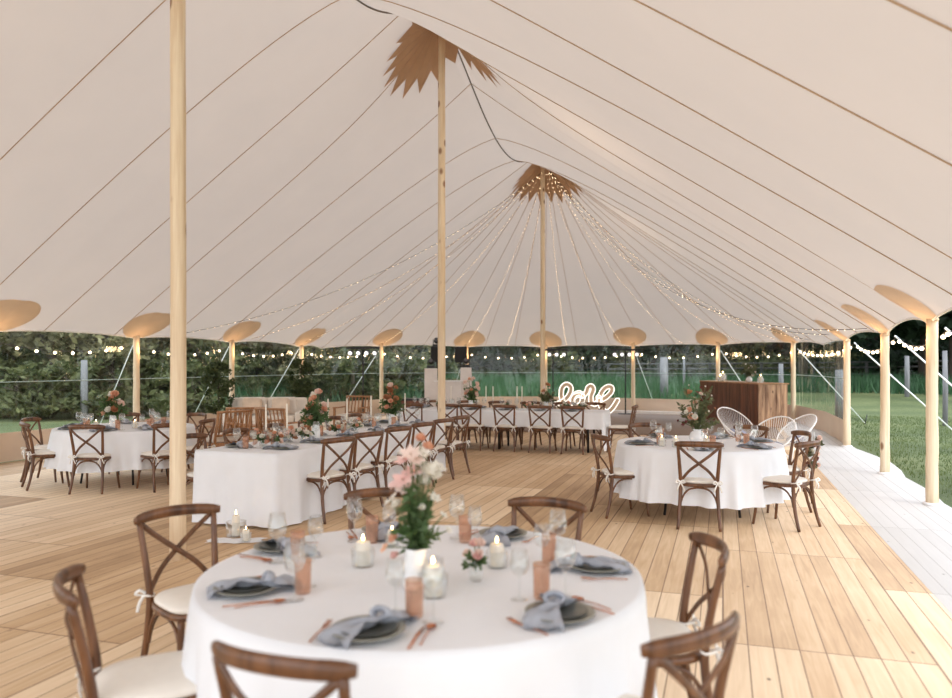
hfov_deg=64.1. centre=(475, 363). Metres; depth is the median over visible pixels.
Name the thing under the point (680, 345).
leafy tree
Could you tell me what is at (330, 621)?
fork
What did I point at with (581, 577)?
fork
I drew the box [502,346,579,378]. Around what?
bush
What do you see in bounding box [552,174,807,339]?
string
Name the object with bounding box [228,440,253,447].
napkin
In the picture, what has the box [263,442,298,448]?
napkin
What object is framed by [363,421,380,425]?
napkin
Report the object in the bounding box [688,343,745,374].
leafy tree
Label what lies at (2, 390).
bush
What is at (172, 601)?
seat cushion
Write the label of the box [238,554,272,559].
knife
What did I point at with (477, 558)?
flower arrangement
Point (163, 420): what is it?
napkin
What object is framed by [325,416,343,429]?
chair
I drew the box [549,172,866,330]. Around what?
string
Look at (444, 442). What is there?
seat cushion
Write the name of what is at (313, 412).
flower arrangement
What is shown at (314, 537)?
wine glass
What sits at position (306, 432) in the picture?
flower arrangement
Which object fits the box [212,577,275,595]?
dinner plate
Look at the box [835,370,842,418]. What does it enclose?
wooden post
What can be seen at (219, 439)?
seat cushion
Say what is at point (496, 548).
pillar candle
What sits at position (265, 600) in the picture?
knife
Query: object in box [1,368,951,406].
meadow grass
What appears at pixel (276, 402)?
throw pillow
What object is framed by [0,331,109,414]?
tree
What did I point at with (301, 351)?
pole
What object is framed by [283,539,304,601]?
wine glass
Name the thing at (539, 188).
string
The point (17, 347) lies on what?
string
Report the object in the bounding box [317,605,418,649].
napkin
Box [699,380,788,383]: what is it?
countertop
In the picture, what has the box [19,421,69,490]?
chair
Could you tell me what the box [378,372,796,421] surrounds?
wall
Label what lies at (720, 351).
string
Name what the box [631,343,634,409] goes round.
pole
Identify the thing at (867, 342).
leafy tree
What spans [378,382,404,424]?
flower arrangement
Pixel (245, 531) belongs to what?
pillar candle
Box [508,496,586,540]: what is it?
chair
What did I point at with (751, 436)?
napkin
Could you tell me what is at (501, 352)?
leafy tree
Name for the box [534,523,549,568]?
wine glass
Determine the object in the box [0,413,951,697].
floor
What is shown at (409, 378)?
bush
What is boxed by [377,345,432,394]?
tree
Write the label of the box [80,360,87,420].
wooden post
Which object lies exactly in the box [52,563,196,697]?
chair
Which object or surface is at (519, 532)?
dinner plate
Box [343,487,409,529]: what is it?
chair
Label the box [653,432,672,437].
napkin
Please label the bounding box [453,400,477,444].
chair
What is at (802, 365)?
tree
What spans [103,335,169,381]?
tree
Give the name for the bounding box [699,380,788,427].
bar counter
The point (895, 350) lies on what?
leafy tree
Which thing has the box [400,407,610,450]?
tablecloth
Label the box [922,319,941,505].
pole
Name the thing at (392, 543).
pillar candle
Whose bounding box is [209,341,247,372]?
tree
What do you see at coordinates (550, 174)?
string
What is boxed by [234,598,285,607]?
spoon
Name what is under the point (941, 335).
string
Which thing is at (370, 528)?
dinner plate
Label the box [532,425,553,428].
seat cushion
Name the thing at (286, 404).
taper candle
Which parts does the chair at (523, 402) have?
leg, rail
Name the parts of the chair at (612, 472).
leg, rail, leg, seat, leg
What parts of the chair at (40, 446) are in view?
leg, rail, leg, leg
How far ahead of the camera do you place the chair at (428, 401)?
16.43 m
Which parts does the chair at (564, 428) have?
leg, rail, seat, leg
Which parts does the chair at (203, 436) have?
rail, leg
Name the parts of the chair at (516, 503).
leg, rail, leg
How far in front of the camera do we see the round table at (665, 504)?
8.39 m
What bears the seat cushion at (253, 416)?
on the sofa
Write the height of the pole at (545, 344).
2.379 m
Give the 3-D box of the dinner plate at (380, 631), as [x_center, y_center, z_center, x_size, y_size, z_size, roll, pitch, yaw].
[-0.360,0.886,2.532,0.252,0.027,0.252,0,0,9]
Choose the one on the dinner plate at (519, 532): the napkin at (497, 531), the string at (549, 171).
the napkin at (497, 531)
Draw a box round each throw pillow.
[242,398,261,413]
[271,398,289,413]
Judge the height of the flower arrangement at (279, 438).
0.193 m
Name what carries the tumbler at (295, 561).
on the tablecloth at (476, 652)
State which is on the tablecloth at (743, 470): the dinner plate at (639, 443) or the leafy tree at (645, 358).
the dinner plate at (639, 443)
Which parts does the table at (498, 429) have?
leg, leg, leg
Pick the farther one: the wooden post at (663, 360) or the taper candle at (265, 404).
the wooden post at (663, 360)
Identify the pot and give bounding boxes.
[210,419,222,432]
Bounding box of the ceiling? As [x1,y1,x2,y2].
[0,0,951,348]
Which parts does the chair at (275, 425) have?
rail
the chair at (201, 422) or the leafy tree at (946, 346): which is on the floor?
the chair at (201, 422)
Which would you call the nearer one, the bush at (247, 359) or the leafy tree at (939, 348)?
the bush at (247, 359)
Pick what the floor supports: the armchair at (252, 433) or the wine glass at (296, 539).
the armchair at (252, 433)
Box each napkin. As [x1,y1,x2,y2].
[63,421,88,425]
[89,425,117,431]
[120,419,132,423]
[137,424,152,429]
[154,419,169,423]
[207,570,302,598]
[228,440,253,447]
[258,536,319,558]
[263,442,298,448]
[299,436,324,442]
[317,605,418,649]
[336,430,357,435]
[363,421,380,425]
[367,425,384,431]
[373,521,404,541]
[387,422,410,426]
[409,419,424,422]
[481,525,518,545]
[522,590,577,632]
[547,552,632,572]
[625,438,656,443]
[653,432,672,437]
[694,447,708,450]
[708,432,727,438]
[736,441,772,448]
[739,435,773,441]
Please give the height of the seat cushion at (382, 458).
0.045 m
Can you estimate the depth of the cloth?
7.16 m
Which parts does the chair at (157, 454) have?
leg, leg, seat, rail, leg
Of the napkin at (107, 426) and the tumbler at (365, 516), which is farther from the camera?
the napkin at (107, 426)
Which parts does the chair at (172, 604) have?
leg, seat, rail, leg, leg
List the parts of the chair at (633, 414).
seat, leg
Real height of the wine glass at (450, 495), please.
0.224 m
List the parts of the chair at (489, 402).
rail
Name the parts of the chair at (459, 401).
rail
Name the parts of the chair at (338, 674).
leg, leg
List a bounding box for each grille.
[431,347,437,361]
[455,347,465,361]
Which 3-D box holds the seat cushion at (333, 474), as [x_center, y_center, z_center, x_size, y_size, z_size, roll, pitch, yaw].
[-1.660,1.190,8.256,0.424,0.045,0.426,0,0,40]
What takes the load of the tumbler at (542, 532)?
on the tablecloth at (476, 652)
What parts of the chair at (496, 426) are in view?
leg, rail, seat, leg, leg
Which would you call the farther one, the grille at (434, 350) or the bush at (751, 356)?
the bush at (751, 356)
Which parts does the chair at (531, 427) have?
leg, rail, seat, leg, leg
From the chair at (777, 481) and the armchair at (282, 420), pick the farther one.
the armchair at (282, 420)
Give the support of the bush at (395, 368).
on the ground at (863, 404)
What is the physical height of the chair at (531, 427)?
0.904 m
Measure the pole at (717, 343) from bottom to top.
2.377 m
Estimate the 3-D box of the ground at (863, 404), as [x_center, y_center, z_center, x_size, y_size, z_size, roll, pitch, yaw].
[0.000,-0.983,63.000,260.000,5.426,150.000,0,0,0]
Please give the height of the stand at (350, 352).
2.148 m
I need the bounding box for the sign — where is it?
[556,382,619,412]
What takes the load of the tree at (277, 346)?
on the ground at (863, 404)
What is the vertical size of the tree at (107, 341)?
4.586 m
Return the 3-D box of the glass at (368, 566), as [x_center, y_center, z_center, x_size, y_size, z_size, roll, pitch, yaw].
[-0.505,0.863,3.397,0.105,0.078,0.104,0,0,0]
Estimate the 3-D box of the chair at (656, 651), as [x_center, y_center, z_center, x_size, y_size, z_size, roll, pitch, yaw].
[0.527,1.222,2.449,0.481,0.904,0.570,0,0,-39]
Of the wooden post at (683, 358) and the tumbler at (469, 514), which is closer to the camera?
the tumbler at (469, 514)
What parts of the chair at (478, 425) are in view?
leg, rail, leg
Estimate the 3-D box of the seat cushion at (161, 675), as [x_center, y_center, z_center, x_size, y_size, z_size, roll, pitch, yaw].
[-1.228,1.190,2.906,0.424,0.045,0.426,0,0,-25]
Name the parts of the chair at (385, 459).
seat, leg, rail, leg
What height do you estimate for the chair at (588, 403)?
0.904 m
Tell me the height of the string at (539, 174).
4.659 m
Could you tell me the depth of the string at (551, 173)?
21.07 m
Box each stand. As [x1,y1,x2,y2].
[346,347,379,421]
[538,349,567,407]
[610,349,640,413]
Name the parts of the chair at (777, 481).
leg, leg, seat, leg, rail, leg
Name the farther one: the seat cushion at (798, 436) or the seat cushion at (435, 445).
the seat cushion at (798, 436)
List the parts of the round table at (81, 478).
leg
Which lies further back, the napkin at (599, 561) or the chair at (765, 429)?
the chair at (765, 429)
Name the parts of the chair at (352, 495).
leg, rail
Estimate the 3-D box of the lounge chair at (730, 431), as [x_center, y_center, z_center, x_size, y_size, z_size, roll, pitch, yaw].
[5.041,1.260,14.717,0.761,0.829,0.691,0,0,-25]
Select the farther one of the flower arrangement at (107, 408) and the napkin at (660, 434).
the flower arrangement at (107, 408)
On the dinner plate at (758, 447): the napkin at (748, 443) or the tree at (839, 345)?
the napkin at (748, 443)
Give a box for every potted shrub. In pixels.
[200,361,234,432]
[286,358,314,396]
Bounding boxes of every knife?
[222,600,271,606]
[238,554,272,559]
[407,626,424,648]
[591,606,614,614]
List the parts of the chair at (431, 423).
leg, rail, leg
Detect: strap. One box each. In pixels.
[100,345,132,422]
[271,349,298,396]
[797,349,866,423]
[854,342,951,429]
[894,335,951,386]
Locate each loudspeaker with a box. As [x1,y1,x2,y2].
[431,347,437,379]
[455,347,466,367]
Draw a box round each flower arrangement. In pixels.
[98,390,129,426]
[252,428,272,445]
[264,429,284,443]
[283,425,297,439]
[293,425,314,438]
[299,388,332,437]
[328,420,343,431]
[346,417,363,430]
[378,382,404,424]
[380,433,452,592]
[461,537,487,581]
[463,377,479,403]
[538,382,556,409]
[558,401,571,407]
[578,402,588,406]
[677,384,719,440]
[738,361,759,381]
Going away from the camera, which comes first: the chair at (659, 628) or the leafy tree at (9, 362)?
the chair at (659, 628)
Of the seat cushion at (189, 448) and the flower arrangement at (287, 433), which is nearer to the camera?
the flower arrangement at (287, 433)
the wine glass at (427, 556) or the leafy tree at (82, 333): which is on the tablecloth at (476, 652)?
the wine glass at (427, 556)
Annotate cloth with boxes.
[205,537,265,543]
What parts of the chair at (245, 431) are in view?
rail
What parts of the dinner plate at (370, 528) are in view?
plate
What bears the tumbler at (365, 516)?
on the tablecloth at (476, 652)
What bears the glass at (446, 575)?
on the tablecloth at (476, 652)
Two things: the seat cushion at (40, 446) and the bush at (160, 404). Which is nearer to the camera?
the seat cushion at (40, 446)
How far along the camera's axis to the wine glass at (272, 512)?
3.45 m
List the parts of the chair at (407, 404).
rail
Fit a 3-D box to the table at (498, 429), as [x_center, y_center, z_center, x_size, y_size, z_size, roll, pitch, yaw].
[0.555,1.290,15.193,4.040,0.760,0.840,0,0,18]
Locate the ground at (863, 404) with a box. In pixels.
[0,367,951,507]
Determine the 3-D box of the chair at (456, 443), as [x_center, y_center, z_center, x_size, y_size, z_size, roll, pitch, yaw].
[-0.398,1.222,11.586,0.570,0.904,0.481,0,0,35]
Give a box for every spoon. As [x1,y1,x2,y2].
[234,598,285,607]
[240,556,271,561]
[419,623,436,644]
[572,596,610,609]
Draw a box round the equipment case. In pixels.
[398,398,426,420]
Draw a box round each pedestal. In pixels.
[424,368,436,406]
[460,368,471,403]
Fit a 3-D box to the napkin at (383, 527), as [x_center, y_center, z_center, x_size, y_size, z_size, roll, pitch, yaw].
[-0.470,0.863,4.035,0.162,0.071,0.360,0,0,-9]
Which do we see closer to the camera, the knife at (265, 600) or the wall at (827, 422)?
the knife at (265, 600)
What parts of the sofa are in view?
armrest, backrest, armrest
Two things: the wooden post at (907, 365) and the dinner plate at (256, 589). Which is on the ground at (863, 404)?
the wooden post at (907, 365)
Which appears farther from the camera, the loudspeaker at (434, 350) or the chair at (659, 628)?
the loudspeaker at (434, 350)
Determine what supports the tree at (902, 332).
on the ground at (863, 404)
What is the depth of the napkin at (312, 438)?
8.72 m
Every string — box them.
[1,343,129,353]
[130,344,225,355]
[187,174,539,332]
[226,347,294,356]
[252,176,537,338]
[306,175,539,341]
[384,178,539,342]
[468,188,539,342]
[507,174,545,344]
[547,176,566,344]
[548,173,621,343]
[549,171,828,334]
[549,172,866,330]
[550,174,682,343]
[551,173,782,341]
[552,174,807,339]
[560,185,742,342]
[641,351,720,357]
[722,351,790,357]
[800,344,854,356]
[856,340,894,353]
[897,331,945,350]
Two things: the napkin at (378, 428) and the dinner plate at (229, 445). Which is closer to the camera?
the dinner plate at (229, 445)
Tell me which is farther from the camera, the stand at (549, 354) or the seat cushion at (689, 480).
the stand at (549, 354)
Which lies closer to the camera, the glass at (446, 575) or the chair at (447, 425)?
the glass at (446, 575)
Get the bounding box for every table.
[80,468,166,484]
[434,380,462,406]
[498,429,594,452]
[663,503,740,517]
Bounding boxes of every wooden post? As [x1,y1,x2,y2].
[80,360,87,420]
[660,357,667,397]
[683,358,684,384]
[779,364,783,384]
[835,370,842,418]
[904,356,909,396]
[942,351,947,425]
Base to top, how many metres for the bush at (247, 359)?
2.396 m
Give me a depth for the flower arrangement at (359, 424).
9.92 m
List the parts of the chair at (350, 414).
rail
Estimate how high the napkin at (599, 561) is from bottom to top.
0.071 m
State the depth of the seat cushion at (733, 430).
14.60 m
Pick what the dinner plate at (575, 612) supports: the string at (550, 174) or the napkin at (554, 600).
the napkin at (554, 600)
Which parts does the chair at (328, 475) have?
leg, seat, rail, leg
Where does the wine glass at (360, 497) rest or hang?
on the tablecloth at (476, 652)
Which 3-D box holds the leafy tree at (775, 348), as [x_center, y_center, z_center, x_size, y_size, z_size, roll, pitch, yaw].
[21.313,-2.928,57.300,6.102,7.609,6.089,0,0,7]
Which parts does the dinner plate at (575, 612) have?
plate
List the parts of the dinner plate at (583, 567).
plate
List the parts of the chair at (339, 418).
rail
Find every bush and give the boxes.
[0,358,32,417]
[0,360,78,418]
[35,355,132,419]
[88,350,169,414]
[143,358,223,417]
[207,349,255,391]
[238,349,296,395]
[291,352,350,398]
[348,355,406,399]
[396,351,458,393]
[445,347,492,377]
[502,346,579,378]
[572,346,648,376]
[656,344,725,376]
[728,342,799,373]
[788,341,868,375]
[911,343,948,371]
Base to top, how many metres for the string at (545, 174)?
4.658 m
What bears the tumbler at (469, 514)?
on the tablecloth at (476, 652)
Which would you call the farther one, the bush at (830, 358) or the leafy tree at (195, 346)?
the bush at (830, 358)
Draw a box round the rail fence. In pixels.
[607,360,948,382]
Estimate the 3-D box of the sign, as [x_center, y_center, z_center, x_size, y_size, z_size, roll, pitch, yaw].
[3.493,1.115,24.082,2.102,1.103,0.300,0,0,3]
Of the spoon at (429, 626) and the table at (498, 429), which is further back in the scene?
the table at (498, 429)
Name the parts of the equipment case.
lid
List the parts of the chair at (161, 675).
rail, leg, leg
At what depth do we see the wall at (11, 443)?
13.71 m
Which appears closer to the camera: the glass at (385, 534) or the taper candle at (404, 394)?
the glass at (385, 534)
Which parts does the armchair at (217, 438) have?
leg, seat frame, rail, rail, armrest, leg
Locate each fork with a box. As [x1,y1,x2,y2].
[309,619,332,641]
[506,617,548,635]
[581,577,627,579]
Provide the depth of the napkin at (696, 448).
7.89 m
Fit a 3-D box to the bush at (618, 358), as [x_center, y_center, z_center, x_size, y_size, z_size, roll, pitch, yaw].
[9.209,-0.912,52.102,5.301,4.360,5.505,0,0,15]
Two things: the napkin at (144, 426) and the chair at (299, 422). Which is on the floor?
the chair at (299, 422)
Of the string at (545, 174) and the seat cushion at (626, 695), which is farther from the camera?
the string at (545, 174)
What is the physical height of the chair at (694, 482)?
0.904 m
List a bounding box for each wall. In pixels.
[0,373,377,462]
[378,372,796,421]
[797,375,842,442]
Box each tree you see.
[0,331,78,390]
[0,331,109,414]
[47,333,125,389]
[51,332,159,390]
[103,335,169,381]
[140,338,247,412]
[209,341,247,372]
[237,342,289,379]
[248,342,315,396]
[272,347,341,372]
[278,344,352,400]
[313,345,396,400]
[371,345,453,375]
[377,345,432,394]
[421,345,455,365]
[468,346,534,376]
[520,346,554,368]
[552,346,625,375]
[553,346,600,375]
[614,344,690,372]
[635,345,689,372]
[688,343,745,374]
[707,343,753,369]
[750,342,779,364]
[766,342,834,375]
[772,342,786,355]
[783,342,807,378]
[834,336,896,372]
[835,328,894,369]
[850,332,919,375]
[890,316,944,378]
[894,335,943,372]
[898,310,951,379]
[938,327,948,359]
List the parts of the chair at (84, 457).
leg, rail, leg, seat, leg, leg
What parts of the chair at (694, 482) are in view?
leg, rail, seat, leg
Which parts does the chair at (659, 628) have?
seat, leg, rail, leg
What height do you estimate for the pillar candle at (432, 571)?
0.150 m
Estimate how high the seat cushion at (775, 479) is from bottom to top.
0.045 m
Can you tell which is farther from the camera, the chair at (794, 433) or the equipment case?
the equipment case
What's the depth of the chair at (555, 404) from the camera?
15.46 m
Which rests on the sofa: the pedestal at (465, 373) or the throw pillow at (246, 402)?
the throw pillow at (246, 402)
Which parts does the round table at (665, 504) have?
leg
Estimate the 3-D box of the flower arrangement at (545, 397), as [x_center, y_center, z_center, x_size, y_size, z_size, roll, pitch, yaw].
[1.394,0.631,14.892,0.388,0.541,0.340,0,0,-39]
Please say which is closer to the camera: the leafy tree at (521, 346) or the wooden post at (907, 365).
the wooden post at (907, 365)
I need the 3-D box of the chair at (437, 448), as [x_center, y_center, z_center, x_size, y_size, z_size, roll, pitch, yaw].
[-0.628,1.222,10.956,0.570,0.904,0.481,0,0,35]
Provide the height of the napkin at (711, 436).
0.071 m
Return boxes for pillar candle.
[232,512,239,535]
[243,528,248,540]
[356,535,369,566]
[388,527,395,544]
[424,557,441,596]
[490,538,503,567]
[659,437,664,445]
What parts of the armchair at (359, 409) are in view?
leg, seat frame, rail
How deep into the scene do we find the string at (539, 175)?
21.17 m
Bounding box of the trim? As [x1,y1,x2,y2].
[591,409,696,414]
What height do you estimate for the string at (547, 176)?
4.658 m
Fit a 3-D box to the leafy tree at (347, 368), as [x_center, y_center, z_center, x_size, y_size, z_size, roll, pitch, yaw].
[-5.274,-0.896,33.132,3.921,5.328,4.135,0,0,-21]
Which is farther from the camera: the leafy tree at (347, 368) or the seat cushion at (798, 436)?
the leafy tree at (347, 368)
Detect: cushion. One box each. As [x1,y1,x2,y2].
[30,449,54,454]
[34,444,47,449]
[77,453,110,457]
[95,650,196,697]
[141,450,168,455]
[154,583,194,614]
[186,445,203,450]
[206,433,242,442]
[233,415,262,422]
[237,397,266,414]
[238,428,262,435]
[267,414,294,421]
[268,397,296,414]
[307,470,344,478]
[336,413,366,419]
[340,462,373,469]
[371,455,397,461]
[421,444,444,448]
[437,440,461,444]
[464,424,484,426]
[497,424,516,427]
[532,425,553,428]
[565,426,584,428]
[601,467,633,474]
[608,425,627,428]
[618,693,640,697]
[647,617,691,655]
[684,477,713,483]
[728,429,746,436]
[763,474,807,483]
[786,435,804,442]
[788,465,799,471]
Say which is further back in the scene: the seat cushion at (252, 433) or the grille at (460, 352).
the grille at (460, 352)
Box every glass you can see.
[226,519,245,537]
[268,512,286,563]
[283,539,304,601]
[299,537,316,587]
[308,515,323,557]
[346,497,362,541]
[351,546,374,568]
[385,534,398,545]
[385,558,404,609]
[418,572,447,599]
[421,556,444,623]
[449,495,464,538]
[486,548,507,568]
[510,548,528,600]
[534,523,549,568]
[549,510,566,558]
[555,538,575,597]
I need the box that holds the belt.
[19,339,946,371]
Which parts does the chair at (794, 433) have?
leg, rail, leg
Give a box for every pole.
[133,336,139,421]
[169,0,186,560]
[229,340,234,396]
[299,345,303,378]
[378,343,383,414]
[438,36,445,439]
[540,167,544,404]
[545,344,546,391]
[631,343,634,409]
[716,342,719,379]
[791,341,796,422]
[842,340,851,446]
[878,333,891,474]
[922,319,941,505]
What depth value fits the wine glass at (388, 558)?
2.76 m
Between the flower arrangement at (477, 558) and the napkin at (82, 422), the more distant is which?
the napkin at (82, 422)
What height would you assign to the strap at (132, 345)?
2.234 m
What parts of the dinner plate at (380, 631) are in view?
plate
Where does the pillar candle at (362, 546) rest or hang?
in the glass at (368, 566)
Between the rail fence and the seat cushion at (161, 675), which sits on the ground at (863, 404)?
the rail fence
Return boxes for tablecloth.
[44,422,196,473]
[181,525,657,697]
[192,421,445,528]
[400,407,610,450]
[613,435,791,509]
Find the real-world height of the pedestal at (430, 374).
1.550 m
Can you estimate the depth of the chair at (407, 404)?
15.00 m
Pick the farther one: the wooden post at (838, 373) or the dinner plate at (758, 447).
the wooden post at (838, 373)
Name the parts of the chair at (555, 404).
rail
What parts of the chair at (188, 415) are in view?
rail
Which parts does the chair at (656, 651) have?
leg, rail, leg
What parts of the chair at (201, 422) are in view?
leg, rail, leg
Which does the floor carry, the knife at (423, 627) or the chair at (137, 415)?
the chair at (137, 415)
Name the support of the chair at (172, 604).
on the floor
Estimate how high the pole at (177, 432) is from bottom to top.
7.531 m
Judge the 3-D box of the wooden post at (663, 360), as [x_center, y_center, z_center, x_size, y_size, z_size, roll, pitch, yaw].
[8.499,0.723,34.303,0.366,2.054,0.369,0,0,0]
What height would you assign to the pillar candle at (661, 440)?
0.117 m
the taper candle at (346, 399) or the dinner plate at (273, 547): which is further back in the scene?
the taper candle at (346, 399)
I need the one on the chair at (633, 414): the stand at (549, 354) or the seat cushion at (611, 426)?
the seat cushion at (611, 426)
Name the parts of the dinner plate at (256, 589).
plate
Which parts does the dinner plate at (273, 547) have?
plate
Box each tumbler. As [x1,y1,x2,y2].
[290,529,304,560]
[294,558,310,594]
[365,516,378,542]
[405,578,423,618]
[459,514,471,542]
[533,562,549,599]
[541,532,555,563]
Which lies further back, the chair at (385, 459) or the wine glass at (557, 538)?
the chair at (385, 459)
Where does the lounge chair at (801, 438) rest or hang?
on the floor
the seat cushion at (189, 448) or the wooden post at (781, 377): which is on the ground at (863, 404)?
the wooden post at (781, 377)
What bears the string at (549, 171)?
hanging from the pole at (542, 170)
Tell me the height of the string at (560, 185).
4.658 m
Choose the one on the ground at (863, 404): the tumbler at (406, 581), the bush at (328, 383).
the bush at (328, 383)
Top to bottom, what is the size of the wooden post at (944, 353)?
2.301 m
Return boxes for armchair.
[194,409,252,446]
[226,407,269,439]
[254,407,310,435]
[332,395,372,426]
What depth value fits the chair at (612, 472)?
8.29 m
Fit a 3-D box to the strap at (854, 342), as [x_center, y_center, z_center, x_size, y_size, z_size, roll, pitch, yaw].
[8.666,0.677,14.954,2.236,2.234,0.031,0,0,18]
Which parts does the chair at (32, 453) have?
rail, leg, leg, seat, leg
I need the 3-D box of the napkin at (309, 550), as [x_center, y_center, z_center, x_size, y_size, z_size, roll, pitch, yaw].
[-0.916,0.863,3.675,0.162,0.071,0.360,0,0,-42]
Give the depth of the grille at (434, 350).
22.12 m
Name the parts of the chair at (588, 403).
rail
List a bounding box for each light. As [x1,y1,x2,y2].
[427,358,434,367]
[433,338,437,346]
[462,358,469,367]
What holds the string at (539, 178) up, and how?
hanging from the pole at (542, 170)
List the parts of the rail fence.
rail, rail, rail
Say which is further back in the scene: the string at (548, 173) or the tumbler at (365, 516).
the string at (548, 173)
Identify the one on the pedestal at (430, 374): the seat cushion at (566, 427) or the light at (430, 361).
the light at (430, 361)
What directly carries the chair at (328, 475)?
on the floor
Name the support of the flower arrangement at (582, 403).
on the tablecloth at (593, 419)
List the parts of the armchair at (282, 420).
leg, rail, leg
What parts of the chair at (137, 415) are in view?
rail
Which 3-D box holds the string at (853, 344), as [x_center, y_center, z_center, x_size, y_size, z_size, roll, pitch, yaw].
[8.402,-0.298,18.438,0.067,0.236,6.485,0,0,14]
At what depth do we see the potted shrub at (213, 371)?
17.08 m
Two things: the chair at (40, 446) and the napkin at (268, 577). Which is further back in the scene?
the chair at (40, 446)
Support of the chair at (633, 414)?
on the floor
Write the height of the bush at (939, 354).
3.484 m
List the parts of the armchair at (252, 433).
rail, seat frame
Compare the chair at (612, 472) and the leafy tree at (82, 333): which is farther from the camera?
the leafy tree at (82, 333)
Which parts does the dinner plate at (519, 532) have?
plate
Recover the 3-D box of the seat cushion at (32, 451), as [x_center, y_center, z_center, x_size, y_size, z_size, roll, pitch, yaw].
[-5.816,1.190,10.337,0.424,0.045,0.426,0,0,-39]
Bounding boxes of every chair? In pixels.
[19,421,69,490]
[20,417,71,481]
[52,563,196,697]
[67,424,119,493]
[108,412,140,473]
[133,503,219,656]
[136,423,169,492]
[161,412,206,471]
[186,418,215,454]
[186,433,207,485]
[211,640,357,697]
[223,428,249,443]
[264,423,283,435]
[298,419,310,430]
[306,436,355,524]
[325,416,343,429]
[339,431,384,512]
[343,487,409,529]
[347,413,361,423]
[371,426,411,499]
[397,421,434,486]
[402,403,423,420]
[421,418,454,482]
[426,400,446,406]
[436,404,464,449]
[437,415,470,475]
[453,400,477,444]
[459,404,488,450]
[482,401,509,445]
[492,405,521,451]
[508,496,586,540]
[515,401,542,447]
[527,405,556,453]
[551,402,575,448]
[560,406,586,454]
[579,402,605,448]
[590,433,649,518]
[606,405,637,452]
[618,611,739,697]
[628,422,660,436]
[647,532,728,697]
[674,441,723,531]
[717,407,755,437]
[733,424,768,437]
[750,416,796,460]
[752,440,821,531]
[766,430,811,512]
[776,414,816,459]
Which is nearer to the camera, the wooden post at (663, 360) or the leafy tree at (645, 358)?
the wooden post at (663, 360)
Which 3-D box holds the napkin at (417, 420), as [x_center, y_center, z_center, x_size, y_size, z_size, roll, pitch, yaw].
[-0.857,0.863,11.446,0.162,0.071,0.360,0,0,-33]
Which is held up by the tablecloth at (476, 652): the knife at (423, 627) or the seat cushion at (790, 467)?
the knife at (423, 627)
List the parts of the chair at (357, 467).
leg, seat, rail, leg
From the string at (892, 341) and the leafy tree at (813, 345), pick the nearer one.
the string at (892, 341)
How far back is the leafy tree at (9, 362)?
26.99 m
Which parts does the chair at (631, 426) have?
rail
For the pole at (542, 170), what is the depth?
20.78 m
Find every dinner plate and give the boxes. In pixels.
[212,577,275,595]
[225,443,245,446]
[253,540,305,552]
[272,446,295,448]
[332,615,405,641]
[361,523,403,533]
[479,527,526,538]
[525,600,595,622]
[569,556,625,572]
[629,441,649,444]
[746,445,769,448]
[750,439,769,441]
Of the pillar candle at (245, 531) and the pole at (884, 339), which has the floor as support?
the pole at (884, 339)
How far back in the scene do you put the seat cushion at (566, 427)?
14.12 m
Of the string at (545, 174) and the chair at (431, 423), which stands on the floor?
the chair at (431, 423)
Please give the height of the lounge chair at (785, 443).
0.820 m
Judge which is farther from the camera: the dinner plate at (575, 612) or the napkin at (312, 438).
the napkin at (312, 438)
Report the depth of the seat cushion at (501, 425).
14.53 m
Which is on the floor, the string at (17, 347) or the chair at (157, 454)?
the chair at (157, 454)
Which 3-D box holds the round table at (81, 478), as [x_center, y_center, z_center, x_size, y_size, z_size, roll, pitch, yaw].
[-5.050,1.291,10.950,1.820,0.763,1.820,0,0,0]
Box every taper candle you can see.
[265,404,266,430]
[286,404,287,429]
[346,399,347,420]
[370,396,371,416]
[404,394,405,412]
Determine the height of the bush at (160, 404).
2.100 m
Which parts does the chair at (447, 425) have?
rail, leg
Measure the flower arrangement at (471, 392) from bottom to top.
0.648 m
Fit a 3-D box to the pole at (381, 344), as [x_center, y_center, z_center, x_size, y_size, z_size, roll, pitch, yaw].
[-3.115,0.492,25.038,0.195,2.360,0.200,0,0,21]
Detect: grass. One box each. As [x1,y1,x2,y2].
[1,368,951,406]
[834,415,951,496]
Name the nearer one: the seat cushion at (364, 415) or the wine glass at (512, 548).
the wine glass at (512, 548)
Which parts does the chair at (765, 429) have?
rail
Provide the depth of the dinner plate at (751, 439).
8.73 m
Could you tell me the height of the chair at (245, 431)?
0.904 m
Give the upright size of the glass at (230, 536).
0.141 m
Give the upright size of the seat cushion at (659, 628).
0.045 m
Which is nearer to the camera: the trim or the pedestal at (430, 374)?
the pedestal at (430, 374)
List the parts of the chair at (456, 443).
leg, rail, leg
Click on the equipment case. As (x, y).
(408, 400)
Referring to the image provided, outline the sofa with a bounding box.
[223,397,306,429]
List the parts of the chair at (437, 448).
leg, rail, leg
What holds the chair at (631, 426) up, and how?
on the floor
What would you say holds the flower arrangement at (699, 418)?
on the tablecloth at (743, 470)
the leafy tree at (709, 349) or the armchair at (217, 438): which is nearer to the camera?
the armchair at (217, 438)
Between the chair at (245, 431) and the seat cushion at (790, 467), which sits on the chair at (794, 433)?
the seat cushion at (790, 467)
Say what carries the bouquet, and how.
hanging from the chair at (794, 433)
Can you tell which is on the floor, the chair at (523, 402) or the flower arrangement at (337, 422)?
the chair at (523, 402)
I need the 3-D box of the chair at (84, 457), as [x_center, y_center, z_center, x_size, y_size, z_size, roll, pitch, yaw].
[-5.010,1.222,9.963,0.481,0.904,0.570,0,0,-2]
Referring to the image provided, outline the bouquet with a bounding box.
[806,432,824,468]

